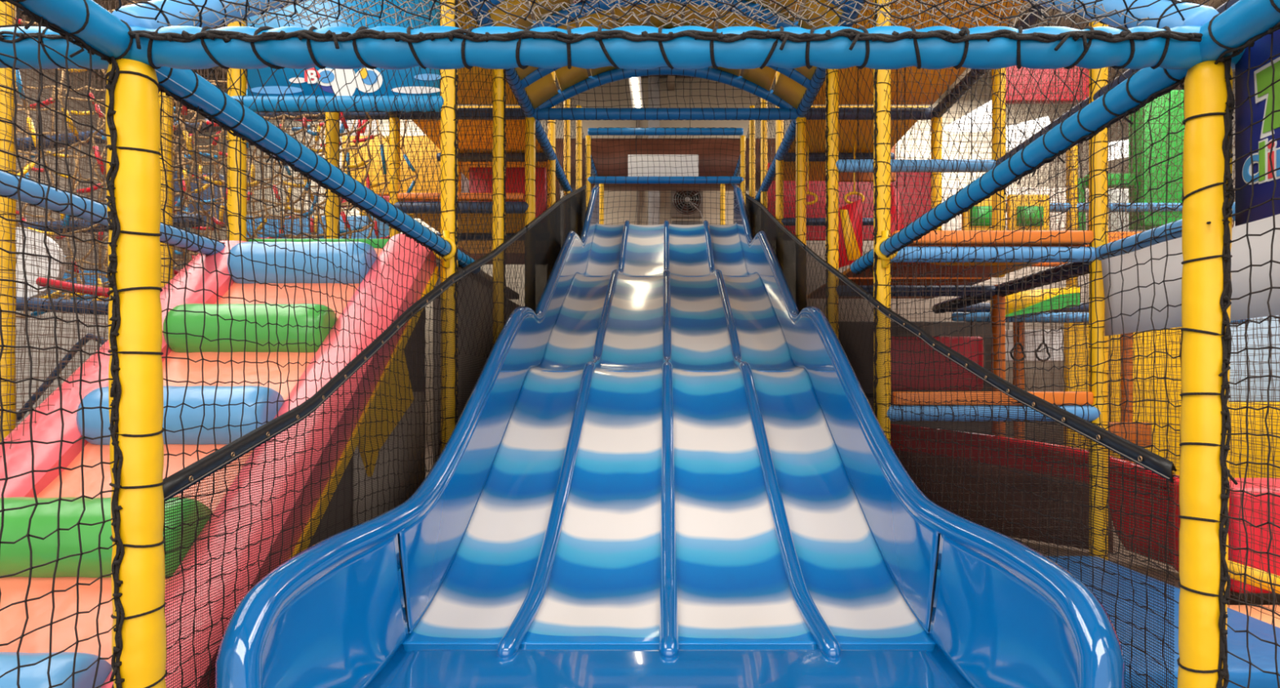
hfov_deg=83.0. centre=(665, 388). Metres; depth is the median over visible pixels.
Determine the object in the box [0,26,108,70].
beam
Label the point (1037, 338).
panel
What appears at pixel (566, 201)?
shade mesh
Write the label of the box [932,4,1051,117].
beam
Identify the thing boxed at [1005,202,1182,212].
beam
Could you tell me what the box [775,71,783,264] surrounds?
post
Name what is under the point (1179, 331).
safety net
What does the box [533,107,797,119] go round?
beam
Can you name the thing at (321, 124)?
net
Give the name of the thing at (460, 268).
platform
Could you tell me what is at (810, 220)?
beam
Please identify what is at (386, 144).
panel
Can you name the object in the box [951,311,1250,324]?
beam
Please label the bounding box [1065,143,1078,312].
post
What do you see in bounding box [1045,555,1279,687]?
pad
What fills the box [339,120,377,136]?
sheet
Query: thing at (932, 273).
safety net
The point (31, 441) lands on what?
safety net
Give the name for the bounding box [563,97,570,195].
post
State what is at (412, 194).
bumper cover
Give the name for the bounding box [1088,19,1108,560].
post
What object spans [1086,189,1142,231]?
panel
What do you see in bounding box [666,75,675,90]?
trim
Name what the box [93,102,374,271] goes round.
net
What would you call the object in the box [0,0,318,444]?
safety net
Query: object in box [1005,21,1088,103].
panel
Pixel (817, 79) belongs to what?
beam
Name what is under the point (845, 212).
panel
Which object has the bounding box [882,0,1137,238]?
safety net
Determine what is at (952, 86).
trim
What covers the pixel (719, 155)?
wall
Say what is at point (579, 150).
post
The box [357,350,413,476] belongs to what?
board
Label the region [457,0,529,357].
safety net
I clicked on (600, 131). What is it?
beam
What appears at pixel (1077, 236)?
bumper cover
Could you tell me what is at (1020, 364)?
post
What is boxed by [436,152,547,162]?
beam
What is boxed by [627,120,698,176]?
sheet
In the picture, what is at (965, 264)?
sticker
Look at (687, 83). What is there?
wall
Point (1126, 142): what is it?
ceiling light
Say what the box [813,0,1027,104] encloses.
ceiling
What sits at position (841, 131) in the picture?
deck
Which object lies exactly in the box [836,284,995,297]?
beam
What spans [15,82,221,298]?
net
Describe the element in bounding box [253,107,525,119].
beam
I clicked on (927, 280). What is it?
deck
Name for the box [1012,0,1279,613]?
safety net
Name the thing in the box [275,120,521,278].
safety net
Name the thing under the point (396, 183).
post
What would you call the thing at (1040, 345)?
handle
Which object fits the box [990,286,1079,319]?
bumper cover
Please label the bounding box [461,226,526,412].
barrier panel
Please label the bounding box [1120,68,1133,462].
post
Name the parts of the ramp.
edge trim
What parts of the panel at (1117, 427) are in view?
hanging cord, hanging cord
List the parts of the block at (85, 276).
hanging cord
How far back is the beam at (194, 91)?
2.23 m
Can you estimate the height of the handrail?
0.626 m
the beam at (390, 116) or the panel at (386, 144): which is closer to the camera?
the beam at (390, 116)
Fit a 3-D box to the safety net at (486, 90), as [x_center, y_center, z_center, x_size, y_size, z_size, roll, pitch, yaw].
[-2.400,-1.799,5.229,2.312,1.815,0.036,0,0,0]
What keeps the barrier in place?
on the floor
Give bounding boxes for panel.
[15,226,66,297]
[15,310,108,427]
[341,122,389,208]
[342,135,461,195]
[457,105,560,264]
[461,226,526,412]
[469,105,546,224]
[767,104,931,240]
[838,68,862,268]
[838,105,895,182]
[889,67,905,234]
[890,69,983,391]
[961,195,991,230]
[1004,9,1063,361]
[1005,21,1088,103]
[1006,195,1048,230]
[1063,19,1182,475]
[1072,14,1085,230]
[1084,173,1134,188]
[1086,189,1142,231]
[1110,66,1151,448]
[1128,90,1184,230]
[1208,1,1279,478]
[1229,315,1279,401]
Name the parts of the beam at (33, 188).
hanging cord, hanging cord, lacing cord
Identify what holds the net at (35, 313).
hanging from the post at (165, 106)
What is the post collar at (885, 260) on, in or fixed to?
attached to the beam at (1144, 85)
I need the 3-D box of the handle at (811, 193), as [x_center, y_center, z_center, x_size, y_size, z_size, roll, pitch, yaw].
[1.359,-2.098,6.900,0.198,0.703,0.028,0,0,0]
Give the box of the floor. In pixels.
[426,441,1279,632]
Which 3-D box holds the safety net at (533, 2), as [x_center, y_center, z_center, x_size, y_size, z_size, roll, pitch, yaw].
[-0.013,-0.827,1.112,2.352,0.046,1.011,0,0,0]
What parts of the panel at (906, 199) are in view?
hanging cord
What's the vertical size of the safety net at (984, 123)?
3.622 m
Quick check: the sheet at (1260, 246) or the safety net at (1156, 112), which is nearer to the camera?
the sheet at (1260, 246)
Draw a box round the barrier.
[889,423,1179,564]
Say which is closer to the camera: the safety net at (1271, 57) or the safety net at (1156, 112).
the safety net at (1271, 57)
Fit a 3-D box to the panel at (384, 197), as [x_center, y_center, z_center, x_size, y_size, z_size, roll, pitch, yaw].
[-2.825,-3.960,7.690,1.250,4.080,0.060,0,0,0]
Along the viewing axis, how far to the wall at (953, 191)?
11.90 m
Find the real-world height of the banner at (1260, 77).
0.414 m
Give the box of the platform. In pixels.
[435,257,518,299]
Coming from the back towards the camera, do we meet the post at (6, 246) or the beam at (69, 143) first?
the beam at (69, 143)
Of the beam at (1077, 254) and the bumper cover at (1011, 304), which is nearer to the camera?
the beam at (1077, 254)
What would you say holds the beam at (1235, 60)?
attached to the post at (1206, 342)
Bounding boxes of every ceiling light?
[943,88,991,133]
[1005,11,1049,150]
[1107,139,1128,160]
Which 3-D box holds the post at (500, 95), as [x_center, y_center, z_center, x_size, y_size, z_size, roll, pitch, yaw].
[-1.195,-0.924,5.211,0.106,3.951,0.097,0,0,-17]
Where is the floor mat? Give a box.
[1226,604,1279,627]
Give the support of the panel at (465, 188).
hanging from the ceiling at (577, 24)
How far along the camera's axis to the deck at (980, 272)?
4.83 m
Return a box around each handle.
[805,131,817,204]
[844,131,864,204]
[1009,322,1025,361]
[1035,324,1049,361]
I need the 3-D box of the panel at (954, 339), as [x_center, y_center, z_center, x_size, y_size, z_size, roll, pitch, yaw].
[1.980,-2.990,5.330,0.720,6.020,0.060,0,0,0]
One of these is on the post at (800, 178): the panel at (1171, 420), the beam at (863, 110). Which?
the beam at (863, 110)
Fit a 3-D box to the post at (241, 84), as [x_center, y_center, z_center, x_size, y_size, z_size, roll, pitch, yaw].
[-2.400,-1.550,4.050,0.099,2.700,0.098,0,0,0]
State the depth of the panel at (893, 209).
5.50 m
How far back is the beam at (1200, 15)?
1.74 m
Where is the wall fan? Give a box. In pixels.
[671,191,703,222]
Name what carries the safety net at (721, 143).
hanging from the beam at (600, 131)
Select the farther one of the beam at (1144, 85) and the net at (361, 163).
the net at (361, 163)
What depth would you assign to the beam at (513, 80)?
6.14 m
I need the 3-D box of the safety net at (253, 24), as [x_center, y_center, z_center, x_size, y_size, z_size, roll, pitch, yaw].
[-1.200,-1.563,2.818,0.037,1.570,2.350,0,0,0]
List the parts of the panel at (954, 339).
hanging cord, hanging cord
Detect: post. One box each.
[0,0,17,442]
[104,56,167,687]
[158,92,173,287]
[226,17,246,241]
[324,111,339,239]
[389,117,400,239]
[440,0,460,453]
[492,69,506,346]
[524,116,535,303]
[546,71,555,273]
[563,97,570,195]
[575,105,582,237]
[585,135,591,213]
[599,183,604,224]
[720,183,725,225]
[740,135,746,207]
[748,105,755,224]
[760,97,768,232]
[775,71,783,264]
[795,116,806,309]
[823,68,839,337]
[872,0,891,444]
[930,116,942,230]
[991,67,1006,277]
[991,284,1005,436]
[1012,322,1024,439]
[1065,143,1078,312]
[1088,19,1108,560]
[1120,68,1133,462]
[1177,57,1237,687]
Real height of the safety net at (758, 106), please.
2.602 m
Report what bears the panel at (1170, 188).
hanging from the ceiling at (577, 24)
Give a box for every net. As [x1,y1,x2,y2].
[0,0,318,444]
[0,0,331,240]
[0,5,117,687]
[0,195,207,457]
[15,0,194,236]
[15,0,199,422]
[15,1,130,426]
[15,8,107,270]
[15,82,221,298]
[16,67,355,301]
[16,262,182,319]
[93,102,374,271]
[115,0,1209,24]
[156,0,1149,29]
[159,88,448,687]
[173,22,493,263]
[173,80,417,275]
[184,68,371,239]
[194,0,447,238]
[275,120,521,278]
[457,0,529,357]
[531,13,587,266]
[553,75,777,108]
[591,135,740,176]
[591,183,734,225]
[743,5,799,263]
[770,111,1146,391]
[801,0,874,355]
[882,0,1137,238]
[884,90,1184,687]
[890,0,1088,245]
[890,265,1088,555]
[958,66,1235,271]
[1000,0,1235,275]
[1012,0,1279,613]
[1048,25,1279,529]
[1101,315,1279,625]
[1219,32,1279,687]
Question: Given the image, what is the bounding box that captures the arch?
[482,0,848,110]
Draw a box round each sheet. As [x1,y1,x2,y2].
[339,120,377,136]
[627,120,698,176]
[1101,213,1279,336]
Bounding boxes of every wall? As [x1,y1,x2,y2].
[173,78,1182,441]
[555,137,775,191]
[806,187,1266,444]
[1182,69,1279,402]
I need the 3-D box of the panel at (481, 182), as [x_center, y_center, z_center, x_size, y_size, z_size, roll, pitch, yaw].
[-1.690,-3.860,7.750,0.820,4.280,0.060,0,0,0]
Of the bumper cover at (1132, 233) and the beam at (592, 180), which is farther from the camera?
the beam at (592, 180)
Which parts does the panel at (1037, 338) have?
hanging cord, hanging cord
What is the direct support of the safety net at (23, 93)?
attached to the net at (35, 313)
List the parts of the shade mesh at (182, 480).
hem cord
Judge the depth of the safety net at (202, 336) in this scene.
2.26 m
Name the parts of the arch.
canopy panel, canopy panel, canopy panel, canopy panel, canopy panel, canopy panel, canopy panel, canopy panel, canopy panel, lacing cord, lacing cord, lacing cord, canopy panel, canopy panel, canopy panel, canopy panel, canopy panel, canopy panel, canopy panel, canopy panel, canopy panel, canopy panel, canopy panel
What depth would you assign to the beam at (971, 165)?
5.17 m
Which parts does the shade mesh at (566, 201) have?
hem cord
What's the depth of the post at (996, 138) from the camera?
5.17 m
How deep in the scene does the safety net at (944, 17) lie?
4.03 m
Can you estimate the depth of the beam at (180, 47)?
1.57 m
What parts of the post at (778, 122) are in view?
lacing cord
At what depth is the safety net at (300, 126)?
5.80 m
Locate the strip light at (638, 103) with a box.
[628,76,643,107]
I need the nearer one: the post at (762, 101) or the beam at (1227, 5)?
the beam at (1227, 5)
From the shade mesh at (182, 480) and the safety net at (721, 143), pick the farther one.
the safety net at (721, 143)
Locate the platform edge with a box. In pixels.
[248,239,388,248]
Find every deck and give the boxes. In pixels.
[412,106,558,181]
[413,213,558,253]
[440,0,518,104]
[773,106,928,181]
[806,277,990,298]
[843,244,1084,277]
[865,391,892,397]
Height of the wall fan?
0.832 m
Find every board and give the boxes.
[352,391,423,526]
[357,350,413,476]
[432,259,519,466]
[838,321,991,434]
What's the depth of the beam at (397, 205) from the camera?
6.37 m
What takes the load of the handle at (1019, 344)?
hanging from the beam at (987, 304)
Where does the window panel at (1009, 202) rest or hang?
attached to the beam at (1053, 203)
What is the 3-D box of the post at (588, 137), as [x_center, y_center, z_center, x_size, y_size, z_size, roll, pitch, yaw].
[-1.200,-1.430,11.200,0.098,4.940,0.097,0,0,0]
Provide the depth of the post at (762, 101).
8.77 m
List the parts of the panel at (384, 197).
hanging cord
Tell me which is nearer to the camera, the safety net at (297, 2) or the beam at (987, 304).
the safety net at (297, 2)
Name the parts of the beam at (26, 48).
lacing cord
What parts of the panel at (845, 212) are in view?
hanging cord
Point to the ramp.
(19, 492)
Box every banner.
[247,0,440,96]
[1206,29,1279,228]
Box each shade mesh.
[162,268,463,687]
[524,184,586,311]
[745,193,806,311]
[804,244,870,404]
[867,293,1177,687]
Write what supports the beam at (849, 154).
attached to the post at (778, 122)
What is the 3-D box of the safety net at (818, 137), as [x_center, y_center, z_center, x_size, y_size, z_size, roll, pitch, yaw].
[1.197,-1.276,5.192,0.044,2.179,2.284,0,0,0]
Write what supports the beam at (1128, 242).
attached to the post at (1099, 165)
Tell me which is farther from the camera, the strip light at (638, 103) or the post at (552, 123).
the strip light at (638, 103)
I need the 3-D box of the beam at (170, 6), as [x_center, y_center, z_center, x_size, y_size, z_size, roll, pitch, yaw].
[-1.200,-1.615,2.810,0.090,1.691,2.441,0,0,0]
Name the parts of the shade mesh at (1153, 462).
hem cord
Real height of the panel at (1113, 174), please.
4.181 m
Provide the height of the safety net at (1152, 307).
1.726 m
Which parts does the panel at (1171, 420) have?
hanging cord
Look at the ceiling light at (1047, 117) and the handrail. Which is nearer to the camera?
the handrail
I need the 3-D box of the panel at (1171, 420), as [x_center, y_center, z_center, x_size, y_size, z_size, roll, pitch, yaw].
[4.238,-2.580,6.640,1.132,6.840,0.080,0,0,0]
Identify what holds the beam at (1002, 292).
on the post at (995, 313)
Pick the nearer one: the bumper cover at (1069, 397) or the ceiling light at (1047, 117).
the bumper cover at (1069, 397)
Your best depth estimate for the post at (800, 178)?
6.37 m
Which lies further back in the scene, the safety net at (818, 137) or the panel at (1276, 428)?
the panel at (1276, 428)
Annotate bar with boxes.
[35,276,109,297]
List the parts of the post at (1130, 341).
hanging cord, lacing cord, hanging cord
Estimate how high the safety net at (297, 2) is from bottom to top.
1.532 m
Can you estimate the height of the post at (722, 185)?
4.540 m
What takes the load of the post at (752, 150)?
on the floor
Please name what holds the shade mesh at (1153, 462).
attached to the post at (1206, 342)
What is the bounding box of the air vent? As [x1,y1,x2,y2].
[671,221,702,225]
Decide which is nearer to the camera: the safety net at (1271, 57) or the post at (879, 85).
the safety net at (1271, 57)
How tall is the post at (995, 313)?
1.780 m
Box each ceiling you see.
[92,0,1227,78]
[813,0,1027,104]
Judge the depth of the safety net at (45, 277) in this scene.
4.34 m
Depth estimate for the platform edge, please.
4.08 m
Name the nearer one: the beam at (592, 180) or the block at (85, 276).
the block at (85, 276)
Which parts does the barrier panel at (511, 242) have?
hem cord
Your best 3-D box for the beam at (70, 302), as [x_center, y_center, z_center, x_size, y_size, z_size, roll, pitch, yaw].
[-4.250,-0.551,4.700,1.904,0.185,0.096,0,0,0]
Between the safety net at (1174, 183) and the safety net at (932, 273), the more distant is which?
the safety net at (1174, 183)
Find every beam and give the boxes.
[0,0,133,64]
[0,23,225,255]
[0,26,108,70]
[15,213,204,234]
[16,119,222,151]
[16,296,108,315]
[111,0,306,29]
[127,26,1202,69]
[154,66,480,275]
[231,95,444,112]
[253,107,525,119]
[385,111,398,117]
[394,201,528,213]
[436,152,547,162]
[437,231,550,240]
[465,0,574,207]
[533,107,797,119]
[587,127,743,135]
[587,176,743,183]
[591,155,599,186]
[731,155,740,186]
[754,0,864,210]
[782,217,873,226]
[783,152,894,161]
[804,106,933,119]
[835,159,995,173]
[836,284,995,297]
[850,66,1187,275]
[887,404,1100,422]
[890,246,1095,262]
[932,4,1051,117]
[932,262,1088,313]
[949,302,1088,312]
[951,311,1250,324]
[995,0,1239,164]
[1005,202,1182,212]
[1022,0,1218,28]
[1096,201,1235,260]
[1199,0,1279,64]
[1231,48,1245,69]
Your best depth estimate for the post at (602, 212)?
12.37 m
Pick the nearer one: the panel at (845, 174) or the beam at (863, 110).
the beam at (863, 110)
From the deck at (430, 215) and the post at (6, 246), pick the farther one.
the deck at (430, 215)
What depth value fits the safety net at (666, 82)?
6.43 m
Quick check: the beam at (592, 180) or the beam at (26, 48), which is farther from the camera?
the beam at (592, 180)
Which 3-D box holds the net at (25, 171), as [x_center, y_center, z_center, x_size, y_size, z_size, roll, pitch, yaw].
[-4.952,-3.572,5.405,2.882,4.855,0.261,0,0,0]
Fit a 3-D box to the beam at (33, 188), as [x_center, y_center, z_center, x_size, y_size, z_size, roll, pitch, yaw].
[-2.400,-3.347,2.810,0.091,5.306,2.400,0,0,0]
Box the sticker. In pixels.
[930,262,1026,266]
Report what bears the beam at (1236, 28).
attached to the post at (1206, 342)
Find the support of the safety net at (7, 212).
hanging from the beam at (33, 188)
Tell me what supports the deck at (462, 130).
on the beam at (507, 154)
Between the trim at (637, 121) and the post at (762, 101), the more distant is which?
the trim at (637, 121)
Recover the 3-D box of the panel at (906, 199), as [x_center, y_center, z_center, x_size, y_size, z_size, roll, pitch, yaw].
[2.371,-3.952,9.330,2.212,4.097,0.060,0,0,0]
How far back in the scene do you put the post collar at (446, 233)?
3.92 m
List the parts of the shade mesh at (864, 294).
hem cord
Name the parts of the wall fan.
blade, blade, blade, blade, pull cord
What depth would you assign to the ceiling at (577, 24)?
11.84 m
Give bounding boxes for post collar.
[432,230,456,268]
[875,230,897,268]
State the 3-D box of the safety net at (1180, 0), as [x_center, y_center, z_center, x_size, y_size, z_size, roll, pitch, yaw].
[2.401,-1.594,3.404,0.036,1.598,3.500,0,0,0]
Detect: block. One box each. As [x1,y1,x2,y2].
[44,99,182,300]
[173,69,227,227]
[246,153,389,239]
[359,210,418,218]
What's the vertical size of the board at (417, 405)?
1.010 m
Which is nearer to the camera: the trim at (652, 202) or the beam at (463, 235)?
the beam at (463, 235)
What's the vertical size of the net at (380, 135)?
5.004 m
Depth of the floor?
4.19 m
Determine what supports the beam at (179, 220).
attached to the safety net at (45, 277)
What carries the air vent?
in the wall at (687, 83)
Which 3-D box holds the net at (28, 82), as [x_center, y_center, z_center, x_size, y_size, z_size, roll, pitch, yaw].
[-10.100,-2.480,5.600,0.200,7.040,17.200,0,0,0]
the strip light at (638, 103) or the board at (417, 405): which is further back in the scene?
the strip light at (638, 103)
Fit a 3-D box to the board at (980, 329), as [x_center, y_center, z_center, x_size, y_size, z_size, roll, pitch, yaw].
[2.175,0.215,6.525,1.650,1.630,0.050,0,0,0]
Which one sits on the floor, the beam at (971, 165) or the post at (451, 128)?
the post at (451, 128)
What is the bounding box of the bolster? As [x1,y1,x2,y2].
[1171,478,1279,594]
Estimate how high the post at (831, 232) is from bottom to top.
3.941 m
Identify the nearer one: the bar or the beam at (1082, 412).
the beam at (1082, 412)
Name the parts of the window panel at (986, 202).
pane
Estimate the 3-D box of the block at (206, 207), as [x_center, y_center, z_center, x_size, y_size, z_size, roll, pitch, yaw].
[-5.800,-3.950,8.500,1.200,4.100,0.200,0,0,0]
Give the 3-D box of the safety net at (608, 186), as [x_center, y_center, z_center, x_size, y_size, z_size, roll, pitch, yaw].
[-0.001,-2.748,11.241,2.315,0.923,0.034,0,0,0]
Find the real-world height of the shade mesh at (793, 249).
2.582 m
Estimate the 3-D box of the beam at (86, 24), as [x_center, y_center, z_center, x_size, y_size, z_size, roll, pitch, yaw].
[-1.200,-0.739,1.079,0.093,0.130,1.061,0,0,0]
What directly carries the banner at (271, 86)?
attached to the beam at (263, 104)
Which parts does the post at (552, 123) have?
lacing cord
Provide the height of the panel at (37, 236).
0.480 m
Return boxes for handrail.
[16,333,106,422]
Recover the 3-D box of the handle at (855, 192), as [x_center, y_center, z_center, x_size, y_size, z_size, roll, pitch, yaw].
[1.801,-2.098,6.900,0.198,0.703,0.028,0,0,0]
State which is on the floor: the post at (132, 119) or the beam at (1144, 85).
the post at (132, 119)
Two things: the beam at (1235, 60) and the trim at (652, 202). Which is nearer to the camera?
the beam at (1235, 60)
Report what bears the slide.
on the floor
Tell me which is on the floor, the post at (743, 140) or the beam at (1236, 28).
the post at (743, 140)
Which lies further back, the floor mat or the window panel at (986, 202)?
the window panel at (986, 202)
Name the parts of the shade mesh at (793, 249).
hem cord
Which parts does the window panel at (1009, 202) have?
pane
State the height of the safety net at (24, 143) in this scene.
1.616 m
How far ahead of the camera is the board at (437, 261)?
4.67 m
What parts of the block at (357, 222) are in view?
hanging cord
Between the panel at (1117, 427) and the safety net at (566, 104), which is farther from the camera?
the safety net at (566, 104)
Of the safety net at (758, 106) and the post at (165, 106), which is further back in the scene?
the safety net at (758, 106)
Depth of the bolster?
3.30 m
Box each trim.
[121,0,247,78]
[636,120,639,224]
[648,76,659,225]
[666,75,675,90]
[946,3,1034,90]
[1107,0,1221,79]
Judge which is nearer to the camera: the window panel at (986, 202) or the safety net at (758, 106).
the window panel at (986, 202)
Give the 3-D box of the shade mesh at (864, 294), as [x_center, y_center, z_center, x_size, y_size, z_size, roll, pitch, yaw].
[1.126,-0.063,4.900,0.019,2.166,1.802,0,0,0]
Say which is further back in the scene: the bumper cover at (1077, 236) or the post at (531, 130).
the post at (531, 130)
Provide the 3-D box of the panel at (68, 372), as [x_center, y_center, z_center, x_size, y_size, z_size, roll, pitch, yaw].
[-4.960,0.205,5.450,2.480,1.650,0.100,0,0,0]
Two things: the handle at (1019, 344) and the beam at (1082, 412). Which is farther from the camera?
the handle at (1019, 344)
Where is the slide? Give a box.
[215,184,1125,687]
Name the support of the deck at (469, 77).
on the beam at (390, 116)
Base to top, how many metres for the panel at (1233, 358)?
6.139 m
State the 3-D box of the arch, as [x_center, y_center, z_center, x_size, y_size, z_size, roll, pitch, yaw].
[0.000,-2.639,5.210,2.454,0.502,2.508,0,0,0]
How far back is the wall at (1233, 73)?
12.73 m
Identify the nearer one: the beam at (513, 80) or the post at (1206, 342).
the post at (1206, 342)
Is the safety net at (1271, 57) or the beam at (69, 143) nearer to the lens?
the safety net at (1271, 57)
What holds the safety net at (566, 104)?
attached to the post at (552, 123)
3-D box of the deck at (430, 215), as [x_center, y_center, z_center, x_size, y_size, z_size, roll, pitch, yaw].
[-1.805,-1.635,7.580,1.110,0.030,2.240,0,0,0]
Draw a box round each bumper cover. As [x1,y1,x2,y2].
[397,192,524,201]
[890,230,1093,244]
[890,391,1093,404]
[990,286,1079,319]
[1027,231,1141,266]
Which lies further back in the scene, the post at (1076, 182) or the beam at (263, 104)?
the post at (1076, 182)
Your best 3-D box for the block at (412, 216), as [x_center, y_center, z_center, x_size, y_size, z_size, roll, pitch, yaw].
[-3.450,-4.100,9.300,0.900,3.800,0.200,0,0,0]
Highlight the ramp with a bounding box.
[0,233,438,687]
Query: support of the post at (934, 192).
attached to the beam at (863, 110)

